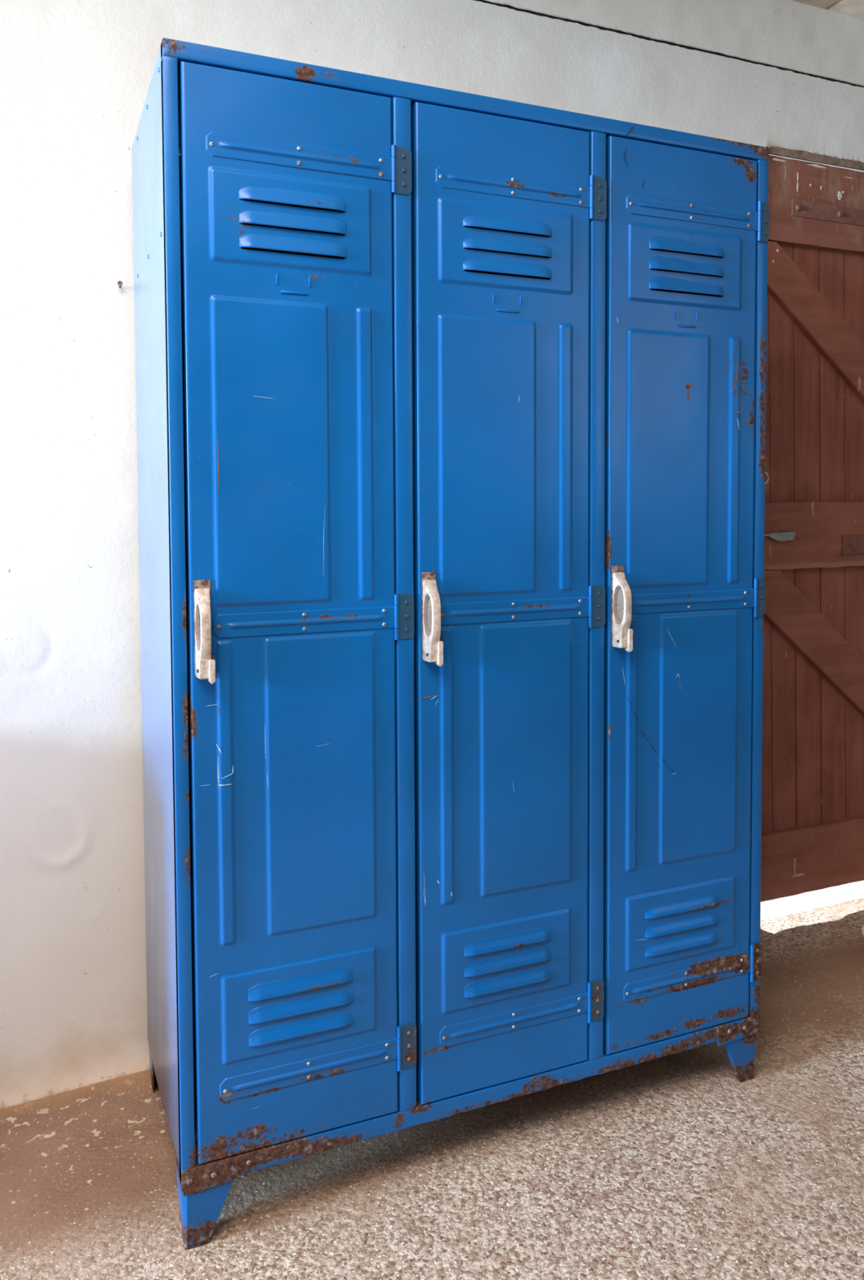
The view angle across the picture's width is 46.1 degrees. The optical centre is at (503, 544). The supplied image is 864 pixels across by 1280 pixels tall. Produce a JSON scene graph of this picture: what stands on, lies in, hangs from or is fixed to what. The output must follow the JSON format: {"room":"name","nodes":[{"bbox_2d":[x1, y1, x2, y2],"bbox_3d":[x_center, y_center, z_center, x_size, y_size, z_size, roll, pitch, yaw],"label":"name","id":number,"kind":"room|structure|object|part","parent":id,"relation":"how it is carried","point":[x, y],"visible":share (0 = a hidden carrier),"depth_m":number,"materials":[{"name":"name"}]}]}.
{"room":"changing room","nodes":[
{"label":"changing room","id":0,"kind":"room"},
{"bbox_2d":[0,0,767,1109],"bbox_3d":[-0.922,-0.038,1.877,3.547,2.309,0.055,-1,3,-25],"label":"wall","id":1,"kind":"structure","parent":0,"point":[76,75],"depth_m":1.96,"materials":[{"name":"white paint"}]},
{"bbox_2d":[117,280,122,288],"bbox_3d":[-0.742,-0.503,1.954,0.010,0.010,0.030,-1,3,-25],"label":"nail","id":2,"kind":"object","parent":1,"relation":"attached to","point":[119,282],"visible":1,"depth_m":1.94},
{"bbox_2d":[0,897,863,1279],"bbox_3d":[0.691,1.121,0.420,5.400,0.012,4.200,-1,3,-25],"label":"floor","id":3,"kind":"structure","parent":0,"point":[673,1166],"depth_m":1.70,"materials":[{"name":"concrete"}]},
{"bbox_2d":[131,37,768,1249],"bbox_3d":[-0.091,0.153,1.922,1.090,1.800,0.540,-1,3,-25],"label":"locker","id":4,"kind":"object","parent":3,"relation":"on","point":[451,405],"visible":1,"depth_m":1.66,"materials":[{"name":"blue metal"}]},
{"bbox_3d":[-0.642,1.000,1.960,0.082,0.106,0.075,-1,3,-25],"label":"leg","id":5,"kind":"part","parent":4,"relation":"part of","materials":[{"name":"blue paint"}]},
{"bbox_3d":[-0.591,0.122,1.712,0.002,1.712,0.496,-1,3,-25],"label":"panel","id":6,"kind":"part","parent":4,"relation":"part of","materials":[{"name":"blue paint"}]},
{"bbox_3d":[-0.098,0.945,1.978,1.083,0.003,0.491,-1,3,-25],"label":"panel","id":7,"kind":"part","parent":4,"relation":"part of","materials":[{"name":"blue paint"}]},
{"bbox_3d":[-0.446,0.123,1.499,0.024,0.142,0.002,-1,3,-25],"label":"handle plate","id":8,"kind":"part","parent":4,"relation":"part of","materials":[{"name":"silver metal"}]},
{"bbox_3d":[-0.438,0.131,1.482,0.021,0.132,0.037,-1,3,-25],"label":"handle","id":9,"kind":"part","parent":4,"relation":"part of","materials":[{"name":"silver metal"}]},
{"bbox_3d":[-0.463,1.018,1.575,0.082,0.106,0.075,-1,3,-25],"label":"leg","id":10,"kind":"part","parent":4,"relation":"part of","materials":[{"name":"blue paint"}]},
{"bbox_3d":[-0.322,0.117,1.566,0.319,1.638,0.026,-1,3,-25],"label":"door","id":11,"kind":"part","parent":4,"relation":"part of","materials":[{"name":"blue paint"}]},
{"bbox_3d":[-0.100,-0.746,1.899,1.086,0.002,0.499,-1,3,-25],"label":"panel","id":12,"kind":"part","parent":4,"relation":"part of","materials":[{"name":"blue paint"}]},
{"bbox_3d":[-0.203,0.096,2.163,1.083,1.702,0.002,-1,3,-25],"label":"panel","id":13,"kind":"part","parent":4,"relation":"part of","materials":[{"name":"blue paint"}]},
{"bbox_3d":[-0.121,0.115,1.649,0.024,0.142,0.002,-1,3,-25],"label":"handle plate","id":14,"kind":"part","parent":4,"relation":"part of","materials":[{"name":"silver metal"}]},
{"bbox_3d":[-0.114,0.123,1.632,0.021,0.132,0.037,-1,3,-25],"label":"handle","id":15,"kind":"part","parent":4,"relation":"part of","materials":[{"name":"silver metal"}]},
{"bbox_3d":[0.001,-0.724,1.683,1.087,0.026,0.026,-1,3,-25],"label":"rail","id":16,"kind":"part","parent":4,"relation":"part of","materials":[{"name":"blue metal"}]},
{"bbox_3d":[0.004,0.946,1.760,1.087,0.032,0.025,-1,3,-25],"label":"rail","id":17,"kind":"part","parent":4,"relation":"part of","materials":[{"name":"blue metal"}]},
{"bbox_3d":[0.003,0.110,1.717,0.319,1.638,0.026,-1,3,-25],"label":"door","id":18,"kind":"part","parent":4,"relation":"part of","materials":[{"name":"blue paint"}]},
{"bbox_3d":[0.203,0.108,1.800,0.024,0.142,0.002,-1,3,-25],"label":"handle plate","id":19,"kind":"part","parent":4,"relation":"part of","materials":[{"name":"silver metal"}]},
{"bbox_3d":[0.211,0.116,1.783,0.021,0.132,0.037,-1,3,-25],"label":"handle","id":20,"kind":"part","parent":4,"relation":"part of","materials":[{"name":"silver metal"}]},
{"bbox_3d":[0.328,0.103,1.868,0.320,1.638,0.026,-1,3,-25],"label":"door","id":21,"kind":"part","parent":4,"relation":"part of","materials":[{"name":"blue paint"}]},
{"bbox_3d":[0.393,0.099,2.168,0.002,1.712,0.496,-1,3,-25],"label":"panel","id":22,"kind":"part","parent":4,"relation":"part of","materials":[{"name":"blue paint"}]},
{"bbox_3d":[0.448,0.997,1.998,0.082,0.106,0.075,-1,3,-25],"label":"leg","id":23,"kind":"part","parent":4,"relation":"part of","materials":[{"name":"blue paint"}]},
{"bbox_2d":[766,66,863,162],"bbox_3d":[1.151,-1.137,2.820,1.053,0.206,0.017,-1,3,-25],"label":"wall","id":24,"kind":"structure","parent":0,"point":[805,113],"depth_m":2.66,"materials":[{"name":"white paint"}]},
{"bbox_2d":[791,0,863,19],"bbox_3d":[0.656,-1.335,0.257,5.300,0.075,4.263,-1,3,-25],"label":"ceiling","id":25,"kind":"structure","parent":0,"point":[855,8],"depth_m":2.64,"materials":[{"name":"beige paint"}]},
{"bbox_3d":[-0.245,-0.238,2.371,5.200,2.660,0.264,-1,3,-25],"label":"wall","id":26,"kind":"structure","parent":0,"visible":0},
{"bbox_2d":[473,0,863,87],"bbox_3d":[-0.192,-1.211,2.209,5.200,0.030,0.022,-1,3,-25],"label":"cable","id":27,"kind":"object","parent":26,"relation":"attached to","point":[482,1],"depth_m":2.46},
{"bbox_2d":[484,0,863,86],"bbox_3d":[-0.183,-1.301,2.187,5.200,0.179,0.010,-1,3,-25],"label":"wall","id":28,"kind":"structure","parent":26,"relation":"attached to","point":[788,34],"depth_m":2.55,"materials":[{"name":"white paint"}]},
{"bbox_3d":[1.337,-0.099,3.032,1.780,2.297,0.150,-1,3,-25],"label":"wall","id":29,"kind":"structure","parent":0,"visible":0},
{"bbox_2d":[760,155,863,902],"bbox_3d":[1.032,-0.035,2.837,0.900,1.967,0.056,-1,3,-25],"label":"door","id":30,"kind":"structure","parent":29,"relation":"in","point":[812,816],"depth_m":2.74,"materials":[{"name":"brown paint"}]},
{"bbox_3d":[1.035,0.858,2.872,0.887,0.180,0.024,-1,3,-25],"label":"rail","id":31,"kind":"part","parent":30,"relation":"part of","materials":[{"name":"brown paint"}]},
{"bbox_3d":[1.034,-0.032,2.831,0.887,0.182,0.024,-1,3,-25],"label":"rail","id":32,"kind":"part","parent":30,"relation":"part of","materials":[{"name":"brown paint"}]},
{"bbox_3d":[1.032,-0.909,2.790,0.887,0.217,0.024,-1,3,-25],"label":"rail","id":33,"kind":"part","parent":30,"relation":"part of","materials":[{"name":"brown paint"}]},
{"bbox_2d":[766,146,863,170],"bbox_3d":[1.037,-1.034,2.777,0.900,0.029,0.009,-1,3,-25],"label":"trim","id":34,"kind":"structure","parent":29,"relation":"attached to","point":[777,151],"depth_m":2.67,"materials":[{"name":"brown wood"}]},
{"label":"outside","id":35,"kind":"structure","parent":0,"visible":0},
{"bbox_2d":[760,880,863,920],"bbox_3d":[-0.484,1.119,1.529,24.000,0.068,28.000,-1,3,-25],"label":"ground","id":36,"kind":"structure","parent":35,"point":[820,898],"depth_m":2.90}
]}

